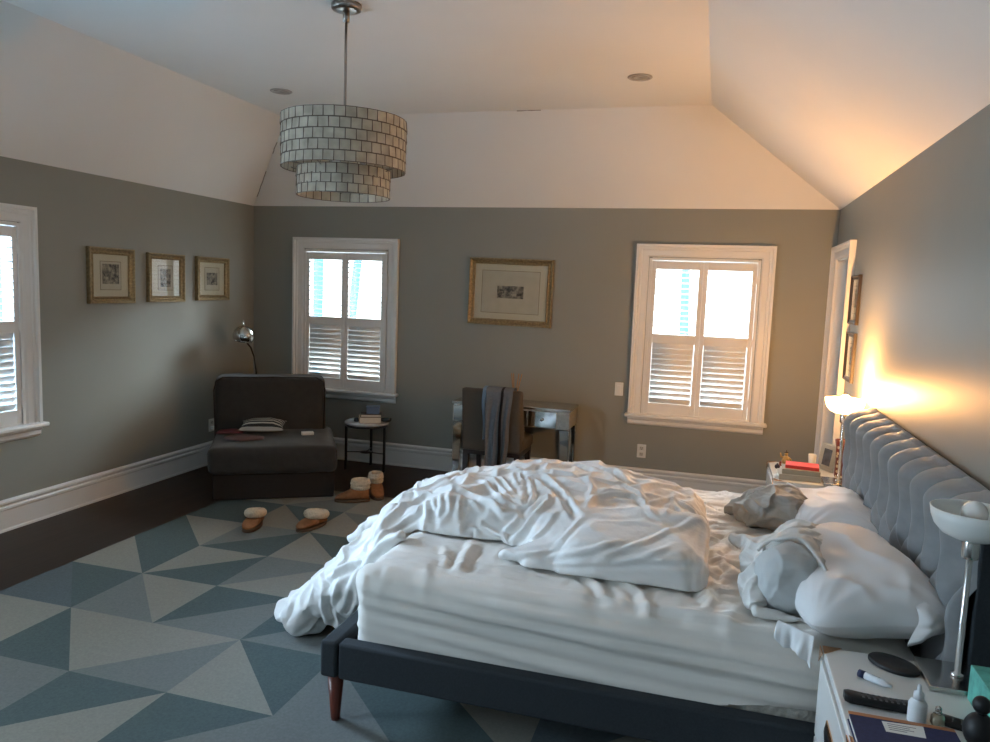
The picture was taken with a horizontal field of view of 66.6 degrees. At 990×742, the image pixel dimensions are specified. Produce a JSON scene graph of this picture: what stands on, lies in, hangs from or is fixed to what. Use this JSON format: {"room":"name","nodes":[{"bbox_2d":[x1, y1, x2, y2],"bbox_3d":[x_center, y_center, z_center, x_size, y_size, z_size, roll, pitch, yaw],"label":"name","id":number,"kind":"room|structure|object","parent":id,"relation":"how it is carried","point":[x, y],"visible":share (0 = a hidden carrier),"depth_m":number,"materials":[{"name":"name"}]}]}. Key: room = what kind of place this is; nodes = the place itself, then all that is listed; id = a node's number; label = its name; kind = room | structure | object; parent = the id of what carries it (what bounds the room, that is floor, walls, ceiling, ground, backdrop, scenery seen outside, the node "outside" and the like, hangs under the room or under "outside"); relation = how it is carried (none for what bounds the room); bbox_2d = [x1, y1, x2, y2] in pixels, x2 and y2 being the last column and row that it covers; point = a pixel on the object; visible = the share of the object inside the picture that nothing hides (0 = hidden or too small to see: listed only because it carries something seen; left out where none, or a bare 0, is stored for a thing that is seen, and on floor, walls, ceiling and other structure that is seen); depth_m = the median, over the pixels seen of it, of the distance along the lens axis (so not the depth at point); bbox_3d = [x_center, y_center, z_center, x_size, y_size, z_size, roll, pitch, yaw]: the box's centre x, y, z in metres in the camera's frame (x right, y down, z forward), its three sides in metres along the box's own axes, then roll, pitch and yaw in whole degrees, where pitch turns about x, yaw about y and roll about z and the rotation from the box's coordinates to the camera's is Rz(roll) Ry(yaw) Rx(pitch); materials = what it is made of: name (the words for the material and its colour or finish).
{"room":"bedroom","nodes":[
{"label":"bedroom","id":0,"kind":"room"},
{"bbox_2d":[0,156,253,500],"bbox_3d":[-3.598,-0.049,3.810,0.150,2.439,7.854,4,6,16],"label":"wall","id":1,"kind":"structure","parent":0,"point":[123,384],"depth_m":5.86,"materials":[{"name":"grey paint"}]},
{"bbox_2d":[0,203,49,442],"bbox_3d":[-3.289,-0.274,4.588,0.170,1.545,1.165,4,6,16],"label":"window","id":2,"kind":"structure","parent":1,"relation":"in","point":[20,332],"depth_m":4.99,"materials":[{"name":"white paint"}]},
{"bbox_2d":[0,440,212,533],"bbox_3d":[-3.558,1.065,3.892,0.030,0.212,7.824,4,6,16],"label":"baseboard","id":3,"kind":"structure","parent":1,"relation":"attached to","point":[31,507],"depth_m":5.69,"materials":[{"name":"white wood"}]},
{"bbox_2d":[86,246,135,303],"bbox_3d":[-2.905,-0.722,5.711,0.034,0.418,0.452,4,6,16],"label":"framed print","id":4,"kind":"object","parent":1,"relation":"attached to","point":[110,272],"visible":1,"depth_m":5.70,"materials":[{"name":"gold metal"}]},
{"bbox_2d":[146,252,185,301],"bbox_3d":[-2.738,-0.776,6.277,0.034,0.398,0.432,4,6,16],"label":"framed print","id":5,"kind":"object","parent":1,"relation":"attached to","point":[165,273],"visible":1,"depth_m":6.27,"materials":[{"name":"gold metal"}]},
{"bbox_2d":[158,265,172,289],"bbox_3d":[-2.748,-0.777,6.280,0.001,0.200,0.170,4,6,16],"label":"print","id":6,"kind":"object","parent":5,"relation":"attached to","point":[165,272],"depth_m":6.28,"materials":[{"name":"paper"}]},
{"bbox_2d":[209,418,213,431],"bbox_3d":[-2.617,0.503,6.989,0.042,0.118,0.075,4,6,16],"label":"wall outlet","id":7,"kind":"object","parent":1,"relation":"attached to","point":[211,421],"visible":0.96,"depth_m":6.98,"materials":[{"name":"grey plastic"}]},
{"bbox_2d":[195,256,229,299],"bbox_3d":[-2.567,-0.838,6.854,0.034,0.388,0.452,4,6,16],"label":"framed print","id":8,"kind":"object","parent":1,"relation":"attached to","point":[212,275],"visible":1,"depth_m":6.85,"materials":[{"name":"gold metal"}]},
{"bbox_2d":[0,459,448,590],"bbox_3d":[-1.026,1.394,3.192,5.715,0.100,8.254,4,6,16],"label":"floor","id":9,"kind":"structure","parent":0,"point":[29,551],"depth_m":5.35,"materials":[{"name":"brown wood"}]},
{"bbox_2d":[233,320,256,373],"bbox_3d":[-2.288,0.195,7.058,0.250,1.348,0.422,4,6,16],"label":"floor lamp","id":10,"kind":"object","parent":9,"relation":"on","point":[243,334],"visible":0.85,"depth_m":6.83,"materials":[{"name":"silver metal"}]},
{"bbox_2d":[207,373,337,499],"bbox_3d":[-1.869,0.509,6.373,1.003,0.884,1.139,0,6,-15],"label":"lounge chair","id":11,"kind":"object","parent":9,"relation":"on","point":[287,463],"visible":0.92,"depth_m":6.02,"materials":[{"name":"brown fabric"}]},
{"bbox_2d":[216,429,243,433],"bbox_3d":[-2.203,0.501,6.293,0.229,0.013,0.160,0,6,-15],"label":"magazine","id":12,"kind":"object","parent":11,"relation":"on","point":[221,431],"visible":0.75,"depth_m":6.25,"materials":[{"name":"red paper"}]},
{"bbox_2d":[224,434,263,440],"bbox_3d":[-2.011,0.532,6.024,0.306,0.016,0.210,4,6,14],"label":"folded cloth","id":13,"kind":"object","parent":11,"relation":"on","point":[237,437],"visible":1,"depth_m":6.00,"materials":[{"name":"red"}]},
{"bbox_2d":[239,417,285,431],"bbox_3d":[-1.938,0.448,6.290,0.360,0.108,0.258,1,6,-9],"label":"cushion","id":14,"kind":"object","parent":11,"relation":"on","point":[269,424],"visible":1,"depth_m":6.20,"materials":[{"name":"white fabric"}]},
{"bbox_2d":[214,373,324,437],"bbox_3d":[-1.972,0.336,6.627,0.934,0.599,0.370,0,6,-15],"label":"cushion","id":15,"kind":"object","parent":11,"relation":"on","point":[298,400],"depth_m":6.48,"materials":[{"name":"brown fabric"}]},
{"bbox_2d":[207,427,337,474],"bbox_3d":[-1.837,0.640,6.285,0.984,0.238,0.924,0,6,-15],"label":"seat cushion","id":16,"kind":"object","parent":11,"relation":"on","point":[286,451],"depth_m":5.90,"materials":[{"name":"brown fabric"}]},
{"bbox_2d":[301,431,313,434],"bbox_3d":[-1.568,0.519,6.298,0.100,0.028,0.055,0,7,-21],"label":"pack","id":17,"kind":"object","parent":11,"relation":"on","point":[302,432],"visible":1,"depth_m":6.28,"materials":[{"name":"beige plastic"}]},
{"bbox_2d":[0,491,654,741],"bbox_3d":[-0.738,1.321,3.462,4.024,0.006,5.030,4,6,16],"label":"rug","id":18,"kind":"object","parent":9,"relation":"on","point":[170,631],"visible":0.34,"depth_m":3.41,"materials":[{"name":"blue carpet"}]},
{"bbox_2d":[242,507,266,532],"bbox_3d":[-1.684,1.019,5.253,0.147,0.132,0.288,2,6,1],"label":"slipper","id":19,"kind":"object","parent":18,"relation":"on","point":[253,522],"visible":1,"depth_m":5.20,"materials":[{"name":"brown leather"}]},
{"bbox_2d":[296,508,328,532],"bbox_3d":[-1.281,1.031,5.287,0.147,0.132,0.288,6,7,30],"label":"slipper","id":20,"kind":"object","parent":18,"relation":"on","point":[315,518],"visible":1,"depth_m":5.24,"materials":[{"name":"brown leather"}]},
{"bbox_2d":[334,477,370,502],"bbox_3d":[-1.125,0.939,5.951,0.281,0.182,0.130,1,6,-9],"label":"boot","id":21,"kind":"object","parent":18,"relation":"on","point":[360,486],"visible":1,"depth_m":5.91,"materials":[{"name":"brown leather"}]},
{"bbox_2d":[368,470,383,500],"bbox_3d":[-0.962,0.926,6.122,0.130,0.182,0.281,0,6,-16],"label":"boot","id":22,"kind":"object","parent":18,"relation":"on","point":[376,477],"visible":0.98,"depth_m":6.10,"materials":[{"name":"brown leather"}]},
{"bbox_2d":[321,407,989,741],"bbox_3d":[0.713,0.785,3.542,2.286,1.148,2.039,4,6,16],"label":"frame","id":23,"kind":"object","parent":18,"relation":"on","point":[896,475],"visible":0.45,"depth_m":2.68,"materials":[{"name":"grey fabric"}]},
{"bbox_2d":[720,704,815,722],"bbox_3d":[0.651,0.949,3.564,1.956,0.355,1.871,4,6,16],"label":"mattress","id":24,"kind":"object","parent":23,"relation":"on","point":[799,714],"visible":0.04,"depth_m":2.53,"materials":[{"name":"white fabric"}]},
{"bbox_2d":[356,489,913,711],"bbox_3d":[0.660,0.924,3.558,2.018,0.417,1.928,4,6,16],"label":"fitted sheet","id":25,"kind":"object","parent":24,"relation":"on","point":[447,595],"visible":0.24,"depth_m":2.74,"materials":[{"name":"white fabric"}]},
{"bbox_2d":[274,458,709,635],"bbox_3d":[0.090,0.883,3.821,2.092,0.838,1.466,5,7,25],"label":"duvet","id":26,"kind":"object","parent":25,"relation":"on","point":[591,519],"visible":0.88,"depth_m":3.36,"materials":[{"name":"white fabric"}]},
{"bbox_2d":[724,482,807,530],"bbox_3d":[1.380,0.658,3.706,0.389,0.187,0.383,1,6,-11],"label":"pillow","id":27,"kind":"object","parent":25,"relation":"on","point":[770,506],"visible":0.77,"depth_m":3.60,"materials":[{"name":"grey fabric"}]},
{"bbox_2d":[728,518,827,622],"bbox_3d":[1.108,0.707,2.817,0.405,0.265,0.571,3,6,11],"label":"pillow","id":28,"kind":"object","parent":25,"relation":"on","point":[773,566],"visible":0.68,"depth_m":2.63,"materials":[{"name":"grey fabric"}]},
{"bbox_2d":[795,486,877,532],"bbox_3d":[1.614,0.676,3.638,0.384,0.184,0.621,4,6,16],"label":"pillow","id":29,"kind":"object","parent":25,"relation":"on","point":[827,504],"visible":0.5,"depth_m":3.47,"materials":[{"name":"white fabric"}]},
{"bbox_2d":[774,522,945,668],"bbox_3d":[1.273,0.764,2.731,0.550,0.310,0.827,4,6,16],"label":"pillow","id":30,"kind":"object","parent":25,"relation":"on","point":[869,589],"visible":0.8,"depth_m":2.42,"materials":[{"name":"white fabric"}]},
{"bbox_2d":[344,417,389,471],"bbox_3d":[-1.190,0.690,6.987,0.412,0.459,0.412,4,6,16],"label":"side table","id":31,"kind":"object","parent":9,"relation":"on","point":[349,423],"visible":0.73,"depth_m":6.92,"materials":[{"name":"black metal"}]},
{"bbox_2d":[359,415,381,422],"bbox_3d":[-1.147,0.441,6.913,0.200,0.055,0.150,1,6,-12],"label":"book","id":32,"kind":"object","parent":31,"relation":"on","point":[361,419],"visible":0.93,"depth_m":6.84,"materials":[{"name":"brown paper"}]},
{"bbox_2d":[360,412,381,416],"bbox_3d":[-1.136,0.401,6.906,0.190,0.026,0.140,1,6,-10],"label":"book","id":33,"kind":"object","parent":32,"relation":"on","point":[363,414],"visible":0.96,"depth_m":6.85,"materials":[{"name":"black paper"}]},
{"bbox_2d":[366,405,379,413],"bbox_3d":[-1.115,0.354,6.895,0.121,0.068,0.091,2,6,-4],"label":"box","id":34,"kind":"object","parent":33,"relation":"on","point":[370,409],"visible":1,"depth_m":6.85,"materials":[{"name":"blue cardboard"}]},
{"bbox_2d":[381,418,390,421],"bbox_3d":[-1.009,0.453,6.963,0.104,0.028,0.104,4,6,16],"label":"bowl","id":35,"kind":"object","parent":31,"relation":"on","point":[382,419],"visible":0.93,"depth_m":6.92,"materials":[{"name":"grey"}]},
{"bbox_2d":[462,387,532,469],"bbox_3d":[0.021,0.577,6.439,0.524,0.894,0.492,4,6,16],"label":"dining chair","id":36,"kind":"object","parent":9,"relation":"on","point":[519,444],"visible":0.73,"depth_m":6.24,"materials":[{"name":"beige fabric"}]},
{"bbox_2d":[482,386,516,465],"bbox_3d":[0.025,0.509,6.210,0.262,0.761,0.151,4,6,16],"label":"trousers","id":37,"kind":"object","parent":36,"relation":"hanging from","point":[496,413],"visible":0.88,"depth_m":6.16,"materials":[{"name":"black fabric"}]},
{"bbox_2d":[452,397,578,471],"bbox_3d":[0.166,0.641,6.641,1.045,0.734,0.417,4,6,16],"label":"desk","id":38,"kind":"object","parent":9,"relation":"on","point":[559,416],"visible":0.48,"depth_m":6.41,"materials":[{"name":"mirror"}]},
{"bbox_2d":[511,373,521,390],"bbox_3d":[0.187,0.146,6.637,0.090,0.250,0.063,1,6,-12],"label":"reed diffuser","id":39,"kind":"object","parent":38,"relation":"on","point":[511,373],"visible":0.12,"depth_m":6.62,"materials":[{"name":"brown wood"}]},
{"bbox_2d":[766,461,836,487],"bbox_3d":[1.969,0.958,4.773,0.485,0.628,0.566,4,6,16],"label":"nightstand","id":40,"kind":"object","parent":9,"relation":"on","point":[770,478],"visible":0.19,"depth_m":4.64,"materials":[{"name":"white paint"}]},
{"bbox_2d":[779,450,791,465],"bbox_3d":[1.908,0.570,4.944,0.080,0.104,0.072,4,6,16],"label":"figurine","id":41,"kind":"object","parent":40,"relation":"on","point":[784,458],"visible":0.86,"depth_m":4.93,"materials":[{"name":"brown ceramic"}]},
{"bbox_2d":[777,468,820,482],"bbox_3d":[1.857,0.640,4.613,0.235,0.034,0.165,4,6,15],"label":"book","id":42,"kind":"object","parent":40,"relation":"on","point":[781,476],"visible":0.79,"depth_m":4.54,"materials":[{"name":"beige paper"}]},
{"bbox_2d":[781,463,820,476],"bbox_3d":[1.869,0.608,4.610,0.215,0.030,0.155,4,7,18],"label":"book","id":43,"kind":"object","parent":42,"relation":"on","point":[784,470],"visible":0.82,"depth_m":4.54,"materials":[{"name":"beige paper"}]},
{"bbox_2d":[785,460,818,471],"bbox_3d":[1.883,0.582,4.617,0.190,0.020,0.130,5,7,22],"label":"book","id":44,"kind":"object","parent":43,"relation":"on","point":[789,464],"visible":1,"depth_m":4.58,"materials":[{"name":"red paper"}]},
{"bbox_2d":[808,453,816,463],"bbox_3d":[2.079,0.587,4.937,0.052,0.085,0.052,4,6,16],"label":"cup","id":45,"kind":"object","parent":40,"relation":"on","point":[811,457],"visible":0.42,"depth_m":4.92,"materials":[{"name":"beige ceramic"}]},
{"bbox_2d":[818,442,835,472],"bbox_3d":[2.141,0.555,4.848,0.042,0.174,0.150,1,6,-12],"label":"photo frame","id":46,"kind":"object","parent":40,"relation":"on","point":[826,461],"visible":0.96,"depth_m":4.84,"materials":[{"name":"silver metal"}]},
{"bbox_2d":[821,448,832,465],"bbox_3d":[2.139,0.555,4.848,0.003,0.111,0.086,10,4,-13],"label":"photo","id":47,"kind":"object","parent":46,"relation":"attached to","point":[826,453],"depth_m":4.85},
{"bbox_2d":[834,439,844,477],"bbox_3d":[2.148,0.543,4.676,0.084,0.236,0.084,4,6,16],"label":"bud vase","id":48,"kind":"object","parent":40,"relation":"on","point":[837,441],"visible":0.38,"depth_m":4.66,"materials":[{"name":"clear glass"}]},
{"bbox_2d":[820,395,865,486],"bbox_3d":[2.065,0.408,4.483,0.224,0.537,0.224,4,6,16],"label":"table lamp","id":49,"kind":"object","parent":40,"relation":"on","point":[844,405],"visible":0.85,"depth_m":4.45,"materials":[{"name":"silver metal"}]},
{"bbox_2d":[839,414,846,423],"bbox_3d":[2.070,0.277,4.469,0.045,0.070,0.045,4,6,16],"label":"socket","id":50,"kind":"object","parent":49,"relation":"attached to","point":[842,416],"depth_m":4.45,"materials":[{"name":"silver metal"}]},
{"bbox_2d":[813,645,974,741],"bbox_3d":[1.165,1.222,2.083,0.485,0.628,0.566,4,6,16],"label":"nightstand","id":51,"kind":"object","parent":9,"relation":"on","point":[839,668],"visible":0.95,"depth_m":2.15,"materials":[{"name":"white paint"}]},
{"bbox_2d":[857,669,891,687],"bbox_3d":[1.090,0.885,2.160,0.022,0.022,0.095,-3,8,-37],"label":"marker","id":52,"kind":"object","parent":51,"relation":"on","point":[863,674],"visible":1,"depth_m":2.16,"materials":[{"name":"grey plastic"}]},
{"bbox_2d":[843,689,907,713],"bbox_3d":[1.041,0.892,2.032,0.185,0.026,0.044,4,6,14],"label":"remote control","id":53,"kind":"object","parent":51,"relation":"on","point":[851,696],"visible":0.87,"depth_m":2.02,"materials":[{"name":"black plastic"}]},
{"bbox_2d":[868,652,919,677],"bbox_3d":[1.198,0.882,2.264,0.100,0.015,0.148,-2,8,-36],"label":"pad","id":54,"kind":"object","parent":51,"relation":"on","point":[890,663],"visible":1,"depth_m":2.25,"materials":[{"name":"black plastic"}]},
{"bbox_2d":[847,711,960,741],"bbox_3d":[1.018,0.914,1.860,0.246,0.026,0.156,4,6,16],"label":"notebook","id":55,"kind":"object","parent":51,"relation":"on","point":[864,727],"visible":1,"depth_m":1.88,"materials":[{"name":"blue paper"}]},
{"bbox_2d":[907,684,927,723],"bbox_3d":[1.105,0.866,1.966,0.045,0.104,0.045,4,6,16],"label":"dropper bottle","id":56,"kind":"object","parent":51,"relation":"on","point":[917,708],"visible":0.96,"depth_m":1.95,"materials":[{"name":"white plastic"}]},
{"bbox_2d":[930,706,944,726],"bbox_3d":[1.149,0.894,1.953,0.036,0.054,0.036,4,6,16],"label":"perfume bottle","id":57,"kind":"object","parent":51,"relation":"on","point":[936,718],"visible":0.98,"depth_m":1.94,"materials":[{"name":"clear glass"}]},
{"bbox_2d":[933,712,962,730],"bbox_3d":[1.197,0.915,1.962,0.100,0.014,0.046,7,8,36],"label":"remote control","id":58,"kind":"object","parent":51,"relation":"on","point":[952,722],"visible":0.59,"depth_m":1.95,"materials":[{"name":"black plastic"}]},
{"bbox_2d":[913,499,989,695],"bbox_3d":[1.353,0.635,2.164,0.224,0.537,0.224,4,6,16],"label":"table lamp","id":59,"kind":"object","parent":51,"relation":"on","point":[967,521],"visible":0.98,"depth_m":2.15,"materials":[{"name":"silver metal"}]},
{"bbox_2d":[961,541,980,560],"bbox_3d":[1.358,0.504,2.149,0.045,0.070,0.045,4,6,16],"label":"socket","id":60,"kind":"object","parent":59,"relation":"attached to","point":[969,551],"depth_m":2.13,"materials":[{"name":"silver metal"}]},
{"bbox_2d":[962,696,989,741],"bbox_3d":[1.196,0.866,1.858,0.072,0.133,0.072,4,6,16],"label":"ornament","id":61,"kind":"object","parent":51,"relation":"on","point":[976,725],"visible":1,"depth_m":1.84,"materials":[{"name":"black ceramic"}]},
{"bbox_2d":[967,665,989,716],"bbox_3d":[1.335,0.876,1.971,0.105,0.101,0.225,4,6,16],"label":"tissue box","id":62,"kind":"object","parent":51,"relation":"on","point":[979,680],"visible":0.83,"depth_m":2.04,"materials":[{"name":"teal cardboard"}]},
{"bbox_2d":[0,0,989,209],"bbox_3d":[-0.915,-1.541,2.871,5.715,0.930,8.254,4,6,16],"label":"ceiling","id":63,"kind":"structure","parent":0,"point":[746,104],"depth_m":4.89,"materials":[{"name":"white paint"}]},
{"bbox_2d":[270,88,291,94],"bbox_3d":[-1.645,-2.150,5.795,0.168,0.008,0.168,4,6,16],"label":"recessed light","id":64,"kind":"object","parent":63,"relation":"in","point":[281,91],"visible":1,"depth_m":5.79,"materials":[{"name":"grey"}]},
{"bbox_2d":[280,0,406,202],"bbox_3d":[-0.796,-1.426,3.997,0.667,0.992,0.666,4,6,16],"label":"chandelier","id":65,"kind":"object","parent":63,"relation":"hanging from","point":[337,153],"visible":1,"depth_m":3.80,"materials":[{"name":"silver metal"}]},
{"bbox_2d":[627,74,652,80],"bbox_3d":[0.974,-1.971,5.059,0.168,0.008,0.168,4,6,16],"label":"recessed light","id":66,"kind":"object","parent":63,"relation":"in","point":[634,77],"visible":1,"depth_m":5.06,"materials":[{"name":"grey"}]},
{"bbox_2d":[253,206,840,480],"bbox_3d":[0.151,-0.243,6.874,5.615,2.439,0.150,4,6,16],"label":"wall","id":67,"kind":"structure","parent":0,"point":[586,348],"depth_m":6.64,"materials":[{"name":"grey paint"}]},
{"bbox_2d":[292,237,399,403],"bbox_3d":[-1.441,-0.496,7.252,1.150,1.545,0.170,4,6,16],"label":"window","id":68,"kind":"structure","parent":67,"relation":"in","point":[341,341],"depth_m":7.23,"materials":[{"name":"white paint"}]},
{"bbox_2d":[467,257,554,327],"bbox_3d":[0.134,-0.704,6.737,0.775,0.598,0.034,5,7,16],"label":"framed print","id":69,"kind":"object","parent":67,"relation":"attached to","point":[502,291],"visible":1,"depth_m":6.74,"materials":[{"name":"gold metal"}]},
{"bbox_2d":[334,437,765,493],"bbox_3d":[0.084,0.872,6.909,5.315,0.212,0.030,4,6,16],"label":"baseboard","id":70,"kind":"structure","parent":67,"relation":"attached to","point":[405,455],"depth_m":7.08,"materials":[{"name":"white wood"}]},
{"bbox_2d":[614,382,622,395],"bbox_3d":[1.078,0.157,6.554,0.072,0.116,0.012,4,6,16],"label":"light switch","id":71,"kind":"object","parent":67,"relation":"attached to","point":[618,385],"visible":1,"depth_m":6.55,"materials":[{"name":"white plastic"}]},
{"bbox_2d":[637,444,645,457],"bbox_3d":[1.273,0.696,6.550,0.075,0.118,0.011,4,6,16],"label":"wall outlet","id":72,"kind":"object","parent":67,"relation":"attached to","point":[641,449],"visible":1,"depth_m":6.55,"materials":[{"name":"grey plastic"}]},
{"bbox_2d":[624,244,776,434],"bbox_3d":[1.720,-0.277,6.339,1.164,1.545,0.170,4,6,16],"label":"window","id":73,"kind":"structure","parent":67,"relation":"in","point":[671,362],"depth_m":6.32,"materials":[{"name":"white paint"}]},
{"bbox_2d":[838,104,989,488],"bbox_3d":[1.641,0.314,2.297,0.150,2.439,7.854,4,6,16],"label":"wall","id":74,"kind":"structure","parent":0,"point":[921,233],"depth_m":3.25,"materials":[{"name":"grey paint"}]},
{"bbox_2d":[814,240,856,466],"bbox_3d":[2.598,0.133,5.644,0.192,2.143,0.886,4,6,16],"label":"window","id":75,"kind":"structure","parent":74,"relation":"in","point":[842,262],"depth_m":5.93,"materials":[{"name":"white paint"}]},
{"bbox_2d":[842,332,856,383],"bbox_3d":[2.371,-0.095,5.040,0.020,0.325,0.300,4,6,16],"label":"framed print","id":76,"kind":"object","parent":74,"relation":"attached to","point":[851,338],"visible":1,"depth_m":5.04,"materials":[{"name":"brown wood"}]},
{"bbox_2d":[847,275,861,324],"bbox_3d":[2.386,-0.472,4.999,0.020,0.325,0.300,4,6,16],"label":"framed print","id":77,"kind":"object","parent":74,"relation":"attached to","point":[856,280],"visible":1,"depth_m":5.00,"materials":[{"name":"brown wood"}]},
{"label":"outside","id":78,"kind":"structure","parent":0,"visible":0},
{"bbox_2d":[322,360,743,408],"bbox_3d":[2.637,3.999,10.087,80.000,0.100,70.000,4,6,16],"label":"ground","id":79,"kind":"structure","parent":78,"point":[356,360],"depth_m":38.25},
{"bbox_2d":[0,250,5,405],"bbox_3d":[-9.879,-2.200,8.518,3.650,11.620,9.000,4,6,16],"label":"house","id":80,"kind":"structure","parent":79,"relation":"on","point":[1,313],"depth_m":11.51,"materials":[{"name":"blue"}]},
{"bbox_2d":[313,259,323,372],"bbox_3d":[-6.931,-2.219,16.143,6.900,10.220,4.650,1,6,-14],"label":"house","id":81,"kind":"structure","parent":79,"relation":"on","point":[317,274],"depth_m":14.98,"materials":[{"name":"blue"}]},
{"bbox_2d":[348,260,361,374],"bbox_3d":[-3.185,-1.444,13.626,3.331,9.523,1.231,5,7,26],"label":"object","id":82,"kind":"object","parent":79,"relation":"on","point":[354,264],"visible":0.04,"depth_m":13.82,"materials":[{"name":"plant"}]},
{"bbox_2d":[677,270,689,399],"bbox_3d":[3.279,-1.973,13.403,2.429,11.097,3.237,0,7,-21],"label":"bare tree","id":83,"kind":"object","parent":79,"relation":"on","point":[686,275],"visible":0.02,"depth_m":13.54,"materials":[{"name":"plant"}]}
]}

